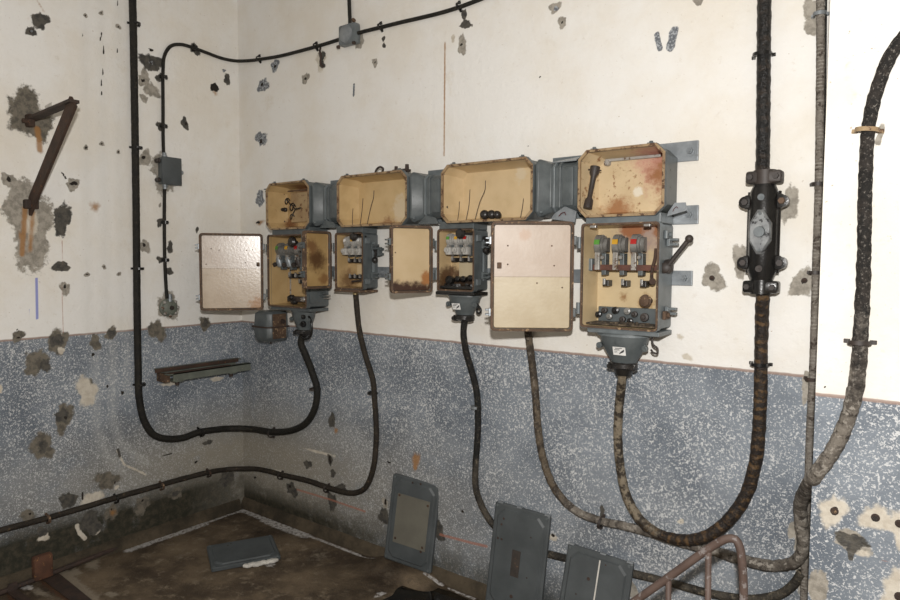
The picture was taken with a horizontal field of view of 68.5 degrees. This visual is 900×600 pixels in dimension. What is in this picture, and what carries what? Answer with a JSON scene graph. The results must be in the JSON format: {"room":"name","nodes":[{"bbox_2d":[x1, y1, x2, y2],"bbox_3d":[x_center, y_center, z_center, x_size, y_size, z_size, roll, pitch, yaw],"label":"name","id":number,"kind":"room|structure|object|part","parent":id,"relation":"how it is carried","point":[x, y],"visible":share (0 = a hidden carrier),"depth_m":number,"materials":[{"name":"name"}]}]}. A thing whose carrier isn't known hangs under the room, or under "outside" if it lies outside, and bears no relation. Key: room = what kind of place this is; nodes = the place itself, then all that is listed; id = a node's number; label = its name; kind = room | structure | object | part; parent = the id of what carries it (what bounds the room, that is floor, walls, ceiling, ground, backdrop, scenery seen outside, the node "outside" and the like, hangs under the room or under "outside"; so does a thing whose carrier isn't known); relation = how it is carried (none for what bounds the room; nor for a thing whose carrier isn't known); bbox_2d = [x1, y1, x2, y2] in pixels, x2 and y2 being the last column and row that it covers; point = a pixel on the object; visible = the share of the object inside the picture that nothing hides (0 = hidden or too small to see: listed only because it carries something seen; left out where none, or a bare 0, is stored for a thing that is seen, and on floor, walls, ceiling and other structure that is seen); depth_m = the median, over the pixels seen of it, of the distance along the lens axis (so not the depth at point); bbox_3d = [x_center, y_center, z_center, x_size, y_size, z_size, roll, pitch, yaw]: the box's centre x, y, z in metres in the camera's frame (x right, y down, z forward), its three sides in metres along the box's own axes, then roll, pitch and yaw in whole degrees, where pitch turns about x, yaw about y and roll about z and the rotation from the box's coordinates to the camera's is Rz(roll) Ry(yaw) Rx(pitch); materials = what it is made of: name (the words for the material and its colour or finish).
{"room":"electrical room","nodes":[
{"label":"electrical room","id":0,"kind":"room"},
{"bbox_2d":[0,0,243,576],"bbox_3d":[-2.721,-0.278,2.360,0.001,3.450,4.600,3,4,37],"label":"wall","id":1,"kind":"structure","parent":0,"point":[72,433],"depth_m":3.53,"materials":[{"name":"paint"}]},
{"bbox_2d":[45,513,50,523],"bbox_3d":[-2.026,1.105,3.331,0.042,0.059,0.017,3,4,37],"label":"saddle","id":2,"kind":"object","parent":1,"relation":"attached to","point":[46,514],"visible":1,"depth_m":3.32,"materials":[{"name":"brown metal"}]},
{"bbox_2d":[21,96,79,215],"bbox_3d":[-1.872,-0.660,3.082,0.533,0.513,0.070,3,4,37],"label":"bracket","id":3,"kind":"object","parent":1,"relation":"attached to","point":[69,106],"visible":1,"depth_m":3.08,"materials":[{"name":"brown metal"}]},
{"bbox_3d":[-1.861,-0.880,3.076,0.494,0.038,0.047,3,4,37],"label":"arm","id":4,"kind":"part","parent":3,"relation":"part of"},
{"bbox_2d":[0,499,241,589],"bbox_3d":[-1.910,1.352,3.507,0.032,0.066,1.860,3,4,37],"label":"baseboard","id":5,"kind":"structure","parent":1,"relation":"attached to","point":[170,527],"depth_m":3.72,"materials":[{"name":"brown wood"}]},
{"bbox_2d":[127,21,140,26],"bbox_3d":[-1.703,-1.498,3.578,0.051,0.013,0.071,3,4,37],"label":"saddle","id":6,"kind":"object","parent":1,"relation":"attached to","point":[136,22],"visible":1,"depth_m":3.56,"materials":[{"name":"black metal"}]},
{"bbox_2d":[154,152,183,188],"bbox_3d":[-1.597,-0.732,3.762,0.055,0.204,0.162,3,4,37],"label":"junction box","id":7,"kind":"object","parent":1,"relation":"attached to","point":[170,172],"visible":1,"depth_m":3.73,"materials":[{"name":"grey paint"}]},
{"bbox_2d":[162,189,168,298],"bbox_3d":[-1.624,-0.338,3.765,0.026,0.664,0.037,-2,4,-30],"label":"cable","id":8,"kind":"object","parent":7,"relation":"attached to","point":[164,190],"visible":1,"depth_m":3.76,"materials":[{"name":"black rubber"}]},
{"bbox_3d":[-1.579,-0.731,3.749,0.010,0.156,0.118,3,4,37],"label":"lid","id":9,"kind":"part","parent":7,"relation":"part of","materials":[{"name":"paint"}]},
{"bbox_2d":[159,294,179,316],"bbox_3d":[-1.609,0.033,3.797,0.056,0.134,0.112,3,4,37],"label":"fitting","id":10,"kind":"object","parent":1,"relation":"attached to","point":[168,307],"visible":1,"depth_m":3.78,"materials":[{"name":"metal"}]},
{"bbox_2d":[192,44,197,51],"bbox_3d":[-1.494,-1.479,3.870,0.031,0.049,0.026,3,4,37],"label":"saddle","id":11,"kind":"object","parent":1,"relation":"attached to","point":[195,45],"visible":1,"depth_m":3.87,"materials":[{"name":"black metal"}]},
{"bbox_2d":[196,427,204,437],"bbox_3d":[-1.503,0.802,3.992,0.051,0.070,0.034,3,4,37],"label":"saddle","id":12,"kind":"object","parent":1,"relation":"attached to","point":[202,431],"visible":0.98,"depth_m":3.98,"materials":[{"name":"black metal"}]},
{"bbox_2d":[154,358,250,384],"bbox_3d":[-1.476,0.426,3.940,0.126,0.100,0.586,3,4,37],"label":"bracket","id":13,"kind":"object","parent":1,"relation":"attached to","point":[180,373],"visible":1,"depth_m":3.89,"materials":[{"name":"metal"}]},
{"bbox_3d":[-1.633,0.441,3.763,0.090,0.047,0.030,3,4,37],"label":"plate","id":14,"kind":"part","parent":13,"relation":"part of","materials":[{"name":"brown metal"}]},
{"bbox_3d":[-1.496,0.405,3.949,0.042,0.058,0.546,3,4,37],"label":"rail","id":15,"kind":"part","parent":13,"relation":"part of","materials":[{"name":"metal"}]},
{"bbox_3d":[-1.429,0.427,3.931,0.041,0.044,0.545,3,4,37],"label":"rail","id":16,"kind":"part","parent":13,"relation":"part of","materials":[{"name":"metal"}]},
{"bbox_2d":[0,509,480,599],"bbox_3d":[-0.262,1.544,0.587,6.200,0.046,4.600,3,4,37],"label":"floor","id":17,"kind":"structure","parent":0,"point":[175,566],"depth_m":3.35,"materials":[{"name":"brown concrete"}]},
{"bbox_2d":[7,581,30,599],"bbox_3d":[-2.019,1.382,3.107,0.200,0.047,0.040,3,4,37],"label":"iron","id":18,"kind":"object","parent":17,"relation":"on","point":[13,591],"visible":1,"depth_m":3.15,"materials":[{"name":"brown metal"}]},
{"bbox_2d":[0,547,117,595],"bbox_3d":[-1.996,1.375,3.345,0.038,0.026,0.735,2,4,30],"label":"pipe","id":19,"kind":"object","parent":17,"relation":"on","point":[102,553],"visible":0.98,"depth_m":3.39,"materials":[{"name":"brown metal"}]},
{"bbox_2d":[31,552,52,580],"bbox_3d":[-2.027,1.325,3.285,0.044,0.122,0.088,3,4,37],"label":"block","id":20,"kind":"object","parent":19,"relation":"on","point":[42,564],"visible":1,"depth_m":3.27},
{"bbox_2d":[42,573,91,599],"bbox_3d":[-1.771,1.403,3.122,0.624,0.004,0.077,3,4,40],"label":"strip","id":21,"kind":"object","parent":17,"relation":"on","point":[58,582],"visible":1,"depth_m":3.20,"materials":[{"name":"brown wood"}]},
{"bbox_2d":[207,535,280,571],"bbox_3d":[-1.115,1.360,3.564,0.351,0.046,0.256,-1,4,-25],"label":"lid","id":22,"kind":"object","parent":17,"relation":"on","point":[229,555],"visible":1,"depth_m":3.53,"materials":[{"name":"paint"}]},
{"bbox_2d":[243,558,277,567],"bbox_3d":[-0.994,1.381,3.468,0.182,0.019,0.039,-1,4,-25],"label":"crust","id":23,"kind":"object","parent":17,"relation":"on","point":[272,560],"visible":1,"depth_m":3.46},
{"bbox_2d":[384,473,438,573],"bbox_3d":[-0.193,1.134,3.369,0.309,0.454,0.074,2,4,30],"label":"lid","id":24,"kind":"object","parent":17,"relation":"on","point":[413,511],"visible":1,"depth_m":3.35,"materials":[{"name":"paint"}]},
{"bbox_3d":[-0.197,1.127,3.353,0.197,0.251,0.004,6,-1,30],"label":"plate","id":25,"kind":"part","parent":24,"relation":"part of","materials":[{"name":"beige metal"}]},
{"bbox_2d":[383,586,467,599],"bbox_3d":[-0.098,1.416,3.022,0.493,0.002,0.392,3,4,37],"label":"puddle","id":26,"kind":"object","parent":17,"relation":"on","point":[402,592],"visible":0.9,"depth_m":3.15,"materials":[{"name":"liquid"}]},
{"bbox_2d":[485,500,551,599],"bbox_3d":[0.301,1.158,2.943,0.290,0.472,0.087,3,4,35],"label":"lid","id":27,"kind":"object","parent":17,"relation":"on","point":[520,535],"visible":1,"depth_m":2.93,"materials":[{"name":"paint"}]},
{"bbox_3d":[0.289,1.169,2.930,0.041,0.116,0.004,5,-2,35],"label":"slot plate","id":28,"kind":"part","parent":27,"relation":"part of","materials":[{"name":"grey metal"}]},
{"bbox_2d":[559,542,633,599],"bbox_3d":[0.587,1.224,2.706,0.299,0.380,0.116,3,4,36],"label":"lid","id":29,"kind":"object","parent":17,"relation":"on","point":[589,574],"visible":1,"depth_m":2.71,"materials":[{"name":"paint"}]},
{"bbox_2d":[630,534,747,599],"bbox_3d":[0.591,1.075,2.177,0.753,0.782,0.025,3,4,37],"label":"frame","id":30,"kind":"object","parent":17,"relation":"on","point":[706,551],"visible":1,"depth_m":2.01,"materials":[{"name":"metal"}]},
{"bbox_2d":[237,0,829,599],"bbox_3d":[-0.016,-0.315,3.191,3.296,3.450,0.001,3,4,37],"label":"wall","id":31,"kind":"structure","parent":0,"point":[547,80],"depth_m":2.88,"materials":[{"name":"paint"}]},
{"bbox_2d":[0,294,378,533],"bbox_3d":[-1.296,0.557,3.289,1.210,1.154,1.470,3,4,37],"label":"cable","id":32,"kind":"object","parent":31,"relation":"attached to","point":[368,482],"visible":0.99,"depth_m":3.52,"materials":[{"name":"black rubber"}]},
{"bbox_2d":[161,38,338,151],"bbox_3d":[-1.088,-1.129,3.630,0.994,0.681,0.521,3,4,37],"label":"cable","id":33,"kind":"object","parent":31,"relation":"attached to","point":[170,46],"visible":0.96,"depth_m":3.73,"materials":[{"name":"black rubber"}]},
{"bbox_2d":[252,310,288,343],"bbox_3d":[-1.065,0.161,3.910,0.195,0.195,0.150,3,4,37],"label":"housing","id":34,"kind":"object","parent":31,"relation":"attached to","point":[270,326],"visible":1,"depth_m":3.86,"materials":[{"name":"grey paint"}]},
{"bbox_3d":[-0.999,0.153,3.869,0.006,0.145,0.095,3,4,37],"label":"plate","id":35,"kind":"part","parent":34,"relation":"part of","materials":[{"name":"brown metal"}]},
{"bbox_2d":[313,41,318,51],"bbox_3d":[-0.747,-1.411,3.668,0.021,0.056,0.031,3,4,37],"label":"saddle","id":36,"kind":"object","parent":31,"relation":"attached to","point":[316,42],"visible":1,"depth_m":3.67,"materials":[{"name":"black metal"}]},
{"bbox_2d":[319,47,323,67],"bbox_3d":[-0.714,-1.343,3.656,0.032,0.117,0.025,3,4,37],"label":"stub","id":37,"kind":"object","parent":31,"relation":"attached to","point":[320,63],"visible":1,"depth_m":3.65,"materials":[{"name":"black metal"}]},
{"bbox_2d":[312,180,339,227],"bbox_3d":[-0.619,-0.518,3.533,0.211,0.264,0.142,3,4,37],"label":"duct","id":38,"kind":"object","parent":31,"relation":"attached to","point":[324,195],"visible":0.66,"depth_m":3.54,"materials":[{"name":"grey metal"}]},
{"bbox_3d":[-0.611,-0.512,3.491,0.063,0.158,0.014,3,4,37],"label":"raised panel","id":39,"kind":"part","parent":38,"relation":"part of","materials":[{"name":"grey paint"}]},
{"bbox_3d":[-0.579,-0.524,3.585,0.191,0.258,0.010,3,4,37],"label":"plate","id":40,"kind":"part","parent":38,"relation":"part of","materials":[{"name":"grey paint"}]},
{"bbox_2d":[336,18,359,48],"bbox_3d":[-0.535,-1.401,3.486,0.135,0.135,0.060,3,4,37],"label":"junction box","id":41,"kind":"object","parent":31,"relation":"attached to","point":[348,36],"visible":1,"depth_m":3.46,"materials":[{"name":"grey paint"}]},
{"bbox_3d":[-0.549,-1.400,3.468,0.092,0.092,0.009,3,4,37],"label":"lid","id":42,"kind":"part","parent":41,"relation":"part of","materials":[{"name":"grey metal"}]},
{"bbox_2d":[347,0,351,23],"bbox_3d":[-0.531,-1.574,3.489,0.025,0.286,0.054,-1,4,-24],"label":"cable","id":43,"kind":"object","parent":31,"relation":"attached to","point":[348,1],"visible":0.85,"depth_m":3.49,"materials":[{"name":"black rubber"}]},
{"bbox_2d":[241,497,486,599],"bbox_3d":[-0.056,1.373,3.296,3.240,0.066,0.032,3,4,37],"label":"baseboard","id":44,"kind":"structure","parent":31,"relation":"attached to","point":[474,588],"depth_m":3.70,"materials":[{"name":"brown wood"}]},
{"bbox_2d":[337,164,420,227],"bbox_3d":[-0.348,-0.519,3.318,0.477,0.303,0.154,3,4,37],"label":"electrical box","id":45,"kind":"object","parent":31,"relation":"attached to","point":[376,199],"visible":0.94,"depth_m":3.39,"materials":[{"name":"grey paint"}]},
{"bbox_2d":[377,21,382,31],"bbox_3d":[-0.357,-1.398,3.371,0.021,0.056,0.031,3,4,37],"label":"saddle","id":46,"kind":"object","parent":31,"relation":"attached to","point":[379,23],"visible":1,"depth_m":3.37,"materials":[{"name":"black metal"}]},
{"bbox_2d":[357,0,482,34],"bbox_3d":[-0.138,-1.378,3.205,0.904,0.038,0.032,3,4,36],"label":"cable","id":47,"kind":"object","parent":31,"relation":"attached to","point":[471,2],"visible":1,"depth_m":3.20,"materials":[{"name":"black rubber"}]},
{"bbox_2d":[410,169,444,223],"bbox_3d":[-0.073,-0.491,3.118,0.200,0.264,0.142,3,4,37],"label":"duct","id":48,"kind":"object","parent":31,"relation":"attached to","point":[425,189],"visible":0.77,"depth_m":3.12,"materials":[{"name":"grey metal"}]},
{"bbox_3d":[-0.065,-0.485,3.076,0.052,0.158,0.014,3,4,37],"label":"raised panel","id":49,"kind":"part","parent":48,"relation":"part of","materials":[{"name":"grey paint"}]},
{"bbox_3d":[-0.033,-0.496,3.170,0.180,0.258,0.010,3,4,37],"label":"plate","id":50,"kind":"part","parent":48,"relation":"part of","materials":[{"name":"grey paint"}]},
{"bbox_2d":[456,0,461,11],"bbox_3d":[0.040,-1.369,3.070,0.021,0.056,0.031,3,4,37],"label":"saddle","id":51,"kind":"object","parent":31,"relation":"attached to","point":[459,1],"visible":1,"depth_m":3.07,"materials":[{"name":"black metal"}]},
{"bbox_2d":[470,404,482,409],"bbox_3d":[0.118,0.505,3.108,0.063,0.012,0.043,3,4,37],"label":"saddle","id":52,"kind":"object","parent":31,"relation":"attached to","point":[472,405],"visible":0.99,"depth_m":3.10,"materials":[{"name":"grey metal"}]},
{"bbox_2d":[441,155,543,223],"bbox_3d":[0.195,-0.477,2.907,0.478,0.272,0.154,3,4,37],"label":"electrical box","id":53,"kind":"object","parent":31,"relation":"attached to","point":[507,186],"depth_m":2.95,"materials":[{"name":"grey paint"}]},
{"bbox_3d":[0.154,-0.375,2.905,0.042,0.042,0.046,3,4,37],"label":"black knob","id":54,"kind":"part","parent":53,"relation":"part of","materials":[{"name":"black plastic"}]},
{"bbox_3d":[0.183,-0.373,2.882,0.041,0.040,0.046,3,4,37],"label":"black knob","id":55,"kind":"part","parent":53,"relation":"part of","materials":[{"name":"black plastic"}]},
{"bbox_3d":[0.207,-0.370,2.871,0.037,0.036,0.045,3,4,37],"label":"black knob","id":56,"kind":"part","parent":53,"relation":"part of","materials":[{"name":"black plastic"}]},
{"bbox_2d":[332,266,692,285],"bbox_3d":[0.023,-0.126,3.151,2.222,0.056,0.032,3,4,37],"label":"rail","id":57,"kind":"object","parent":31,"relation":"attached to","point":[685,278],"visible":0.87,"depth_m":2.52,"materials":[{"name":"grey metal"}]},
{"bbox_2d":[266,227,330,339],"bbox_3d":[-0.851,-0.092,3.719,0.390,0.626,0.164,3,4,37],"label":"switch box","id":58,"kind":"object","parent":57,"relation":"attached to","point":[285,291],"visible":0.85,"depth_m":3.73,"materials":[{"name":"grey paint"}]},
{"bbox_2d":[128,0,320,442],"bbox_3d":[-1.259,-0.470,3.872,1.017,2.630,0.472,0,3,-5],"label":"power cable","id":59,"kind":"object","parent":58,"relation":"attached to","point":[144,421],"visible":0.98,"depth_m":3.64,"materials":[{"name":"black rubber"}]},
{"bbox_2d":[195,233,265,310],"bbox_3d":[-1.242,-0.159,3.744,0.376,0.437,0.037,-1,4,-15],"label":"door","id":60,"kind":"structure","parent":58,"relation":"attached to","point":[230,264],"depth_m":3.74,"materials":[{"name":"grey paint"}]},
{"bbox_2d":[264,178,318,229],"bbox_3d":[-0.889,-0.531,3.730,0.455,0.272,0.154,3,4,37],"label":"chamber","id":61,"kind":"object","parent":58,"relation":"on","point":[288,204],"visible":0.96,"depth_m":3.76,"materials":[{"name":"grey paint"}]},
{"bbox_3d":[-0.872,-0.324,3.675,0.060,0.060,0.050,3,4,37],"label":"knob","id":62,"kind":"part","parent":58,"relation":"part of","materials":[{"name":"black plastic"}]},
{"bbox_3d":[-0.823,-0.003,3.729,0.238,0.029,0.050,3,4,37],"label":"terminal plate","id":63,"kind":"part","parent":58,"relation":"part of","materials":[{"name":"brown metal"}]},
{"bbox_3d":[-0.723,-0.036,3.623,0.005,0.105,0.115,3,4,37],"label":"plate","id":64,"kind":"part","parent":58,"relation":"part of","materials":[{"name":"grey paint"}]},
{"bbox_2d":[333,226,383,294],"bbox_3d":[-0.481,-0.202,3.457,0.281,0.372,0.122,3,4,37],"label":"switch box","id":65,"kind":"object","parent":57,"relation":"attached to","point":[357,251],"visible":1,"depth_m":3.44,"materials":[{"name":"grey paint"}]},
{"bbox_2d":[298,230,331,288],"bbox_3d":[-0.696,-0.208,3.427,0.037,0.300,0.216,3,4,36],"label":"door","id":66,"kind":"structure","parent":65,"relation":"attached to","point":[316,273],"depth_m":3.43,"materials":[{"name":"grey paint"}]},
{"bbox_3d":[-0.473,-0.327,3.390,0.102,0.047,0.036,3,4,37],"label":"knob","id":67,"kind":"part","parent":65,"relation":"part of","materials":[{"name":"black plastic"}]},
{"bbox_3d":[-0.447,-0.160,3.474,0.111,0.053,0.006,3,4,37],"label":"panel","id":68,"kind":"part","parent":65,"relation":"part of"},
{"bbox_3d":[-0.388,-0.230,3.406,0.039,0.082,0.039,3,4,37],"label":"lever","id":69,"kind":"part","parent":65,"relation":"part of","materials":[{"name":"black metal"}]},
{"bbox_2d":[434,221,490,321],"bbox_3d":[0.060,-0.132,3.046,0.269,0.458,0.127,3,4,37],"label":"switch box","id":70,"kind":"object","parent":57,"relation":"attached to","point":[461,273],"visible":0.97,"depth_m":3.02,"materials":[{"name":"grey paint"}]},
{"bbox_2d":[385,225,434,292],"bbox_3d":[-0.185,-0.188,3.052,0.238,0.312,0.037,-1,4,-24],"label":"door","id":71,"kind":"structure","parent":70,"relation":"attached to","point":[410,247],"depth_m":3.05,"materials":[{"name":"grey paint"}]},
{"bbox_3d":[0.070,-0.301,2.978,0.104,0.049,0.036,3,4,37],"label":"knob","id":72,"kind":"part","parent":70,"relation":"part of","materials":[{"name":"black plastic"}]},
{"bbox_3d":[0.096,-0.141,3.061,0.130,0.065,0.006,3,4,37],"label":"panel","id":73,"kind":"part","parent":70,"relation":"part of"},
{"bbox_3d":[0.163,-0.248,2.986,0.039,0.082,0.039,3,4,37],"label":"lever","id":74,"kind":"part","parent":70,"relation":"part of","materials":[{"name":"metal"}]},
{"bbox_2d":[535,155,584,221],"bbox_3d":[0.468,-0.456,2.707,0.197,0.280,0.142,3,4,37],"label":"duct","id":75,"kind":"object","parent":31,"relation":"attached to","point":[556,197],"visible":0.84,"depth_m":2.70,"materials":[{"name":"grey metal"}]},
{"bbox_3d":[0.477,-0.458,2.665,0.049,0.158,0.014,3,4,37],"label":"raised panel","id":76,"kind":"part","parent":75,"relation":"part of","materials":[{"name":"grey paint"}]},
{"bbox_3d":[0.508,-0.470,2.759,0.177,0.258,0.010,3,4,37],"label":"plate","id":77,"kind":"part","parent":75,"relation":"part of","materials":[{"name":"grey paint"}]},
{"bbox_2d":[597,514,605,528],"bbox_3d":[0.625,0.926,2.742,0.024,0.068,0.047,3,4,37],"label":"saddle","id":78,"kind":"object","parent":31,"relation":"attached to","point":[599,526],"visible":1,"depth_m":2.73,"materials":[{"name":"brown metal"}]},
{"bbox_2d":[460,321,804,599],"bbox_3d":[0.640,0.629,2.682,1.450,1.035,0.094,3,4,37],"label":"cable","id":79,"kind":"object","parent":31,"relation":"attached to","point":[794,583],"visible":0.76,"depth_m":2.88,"materials":[{"name":"black rubber"}]},
{"bbox_2d":[660,140,698,161],"bbox_3d":[0.785,-0.562,2.545,0.332,0.074,0.032,3,4,37],"label":"rail","id":80,"kind":"object","parent":31,"relation":"attached to","point":[686,151],"visible":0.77,"depth_m":2.48,"materials":[{"name":"grey metal"}]},
{"bbox_2d":[577,141,686,217],"bbox_3d":[0.701,-0.451,2.522,0.425,0.273,0.154,3,4,37],"label":"electrical box","id":81,"kind":"object","parent":80,"relation":"attached to","point":[639,179],"depth_m":2.57,"materials":[{"name":"grey paint"}]},
{"bbox_3d":[0.549,-0.442,2.601,0.088,0.175,0.076,3,4,37],"label":"crank handle","id":82,"kind":"part","parent":81,"relation":"part of","materials":[{"name":"grey metal"}]},
{"bbox_2d":[671,205,698,224],"bbox_3d":[0.786,-0.325,2.557,0.338,0.070,0.032,3,4,37],"label":"rail","id":83,"kind":"object","parent":31,"relation":"attached to","point":[691,216],"visible":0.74,"depth_m":2.48,"materials":[{"name":"grey metal"}]},
{"bbox_2d":[576,212,693,375],"bbox_3d":[0.715,-0.017,2.536,0.438,0.622,0.154,3,4,37],"label":"switch box","id":84,"kind":"object","parent":83,"relation":"attached to","point":[627,266],"visible":0.98,"depth_m":2.55,"materials":[{"name":"grey paint"}]},
{"bbox_2d":[485,221,576,331],"bbox_3d":[0.321,-0.093,2.628,0.360,0.437,0.037,0,3,2],"label":"door","id":85,"kind":"structure","parent":84,"relation":"attached to","point":[532,277],"depth_m":2.62,"materials":[{"name":"grey paint"}]},
{"bbox_3d":[0.679,0.135,2.571,0.216,0.009,0.151,3,4,37],"label":"gland plate","id":86,"kind":"part","parent":84,"relation":"part of","materials":[{"name":"grey paint"}]},
{"bbox_3d":[0.709,0.060,2.604,0.264,0.060,0.012,3,4,37],"label":"terminal plate","id":87,"kind":"part","parent":84,"relation":"part of","materials":[{"name":"grey paint"}]},
{"bbox_3d":[0.834,-0.166,2.419,0.119,0.143,0.066,3,4,37],"label":"crank handle","id":88,"kind":"part","parent":84,"relation":"part of","materials":[{"name":"brown metal"}]},
{"bbox_2d":[613,294,769,545],"bbox_3d":[0.876,0.434,2.483,0.575,0.999,0.110,3,4,37],"label":"cable","id":89,"kind":"object","parent":31,"relation":"attached to","point":[757,445],"visible":0.97,"depth_m":2.38,"materials":[{"name":"brown rubber"}]},
{"bbox_2d":[524,31,899,571],"bbox_3d":[0.880,0.078,2.423,0.327,1.773,1.465,-2,4,-38],"label":"cable","id":90,"kind":"object","parent":31,"relation":"attached to","point":[840,436],"visible":0.87,"depth_m":1.88,"materials":[{"name":"grey rubber"}]},
{"bbox_2d":[749,361,772,366],"bbox_3d":[1.095,0.228,2.339,0.078,0.012,0.058,3,4,37],"label":"saddle","id":91,"kind":"object","parent":31,"relation":"attached to","point":[751,363],"visible":1,"depth_m":2.32,"materials":[{"name":"black metal"}]},
{"bbox_2d":[737,169,789,293],"bbox_3d":[1.074,-0.232,2.266,0.137,0.422,0.122,0,3,-3],"label":"joint","id":92,"kind":"object","parent":31,"relation":"attached to","point":[764,203],"visible":1,"depth_m":2.23,"materials":[{"name":"black metal"}]},
{"bbox_3d":[1.044,-0.234,2.297,0.023,0.278,0.023,3,4,37],"label":"rod","id":93,"kind":"part","parent":92,"relation":"part of","materials":[{"name":"black metal"}]},
{"bbox_3d":[1.111,-0.231,2.247,0.023,0.278,0.023,3,4,37],"label":"rod","id":94,"kind":"part","parent":92,"relation":"part of","materials":[{"name":"black metal"}]},
{"bbox_2d":[755,0,771,169],"bbox_3d":[1.085,-0.753,2.276,0.056,0.727,0.087,1,3,4],"label":"cable","id":95,"kind":"object","parent":31,"relation":"attached to","point":[764,13],"visible":0.92,"depth_m":2.27,"materials":[{"name":"black rubber"}]},
{"bbox_2d":[752,50,775,59],"bbox_3d":[1.081,-0.851,2.289,0.078,0.012,0.058,3,4,37],"label":"saddle","id":96,"kind":"object","parent":31,"relation":"attached to","point":[771,53],"visible":1,"depth_m":2.27,"materials":[{"name":"black metal"}]},
{"bbox_2d":[803,376,815,381],"bbox_3d":[1.232,0.270,2.249,0.055,0.012,0.038,3,4,37],"label":"saddle","id":97,"kind":"object","parent":31,"relation":"attached to","point":[805,378],"visible":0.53,"depth_m":2.24,"materials":[{"name":"metal"}]},
{"bbox_2d":[800,0,824,599],"bbox_3d":[1.226,0.031,2.238,0.048,2.206,0.027,3,4,37],"label":"conduit","id":98,"kind":"object","parent":31,"relation":"attached to","point":[820,4],"visible":0.81,"depth_m":2.21,"materials":[{"name":"grey metal"}]},
{"bbox_2d":[807,271,819,273],"bbox_3d":[1.232,-0.093,2.229,0.055,0.012,0.038,3,4,37],"label":"saddle","id":99,"kind":"object","parent":31,"relation":"attached to","point":[808,272],"visible":0.56,"depth_m":2.21,"materials":[{"name":"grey metal"}]},
{"bbox_2d":[810,181,822,186],"bbox_3d":[1.232,-0.389,2.212,0.055,0.012,0.038,3,4,37],"label":"saddle","id":100,"kind":"object","parent":31,"relation":"attached to","point":[812,184],"visible":0.55,"depth_m":2.20,"materials":[{"name":"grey metal"}]},
{"bbox_2d":[811,10,829,18],"bbox_3d":[1.224,-0.947,2.187,0.055,0.012,0.038,3,4,37],"label":"saddle","id":101,"kind":"object","parent":31,"relation":"attached to","point":[825,12],"visible":1,"depth_m":2.18,"materials":[{"name":"grey metal"}]},
{"bbox_2d":[823,0,826,181],"bbox_3d":[1.245,-0.014,2.236,0.026,2.117,0.006,3,4,37],"label":"wire","id":102,"kind":"object","parent":31,"relation":"attached to","point":[825,0],"visible":0.28,"depth_m":2.19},
{"bbox_2d":[808,0,899,599],"bbox_3d":[2.349,-0.185,1.188,2.910,3.450,0.329,3,4,37],"label":"wall pier","id":103,"kind":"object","parent":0,"point":[853,556],"visible":0.84,"depth_m":1.89,"materials":[{"name":"paint"}]},
{"bbox_2d":[830,507,838,514],"bbox_3d":[1.130,0.624,1.944,0.022,0.022,0.020,3,4,37],"label":"bolt","id":104,"kind":"object","parent":103,"relation":"attached to","point":[833,510],"visible":1,"depth_m":1.95,"materials":[{"name":"brown metal"}]},
{"bbox_2d":[843,338,876,345],"bbox_3d":[1.159,0.120,1.871,0.082,0.012,0.056,3,4,37],"label":"saddle","id":105,"kind":"object","parent":103,"relation":"attached to","point":[848,341],"visible":1,"depth_m":1.85,"materials":[{"name":"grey metal"}]},
{"bbox_2d":[851,126,883,133],"bbox_3d":[1.159,-0.473,1.837,0.078,0.019,0.056,3,4,37],"label":"saddle","id":106,"kind":"object","parent":103,"relation":"attached to","point":[878,130],"visible":1,"depth_m":1.82,"materials":[{"name":"beige metal"}]},
{"bbox_2d":[871,514,879,521],"bbox_3d":[1.211,0.623,1.881,0.022,0.022,0.020,3,4,37],"label":"bolt","id":107,"kind":"object","parent":103,"relation":"attached to","point":[875,517],"visible":1,"depth_m":1.88,"materials":[{"name":"brown metal"}]},
{"bbox_2d":[894,592,899,599],"bbox_3d":[1.261,0.837,1.854,0.026,0.026,0.022,3,4,37],"label":"bolt","id":108,"kind":"object","parent":103,"relation":"attached to","point":[897,594],"visible":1,"depth_m":1.86,"materials":[{"name":"brown metal"}]},
{"bbox_2d":[895,520,899,527],"bbox_3d":[1.256,0.628,1.847,0.022,0.022,0.020,3,4,37],"label":"bolt","id":109,"kind":"object","parent":103,"relation":"attached to","point":[897,522],"visible":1,"depth_m":1.85,"materials":[{"name":"brown metal"}]}
]}

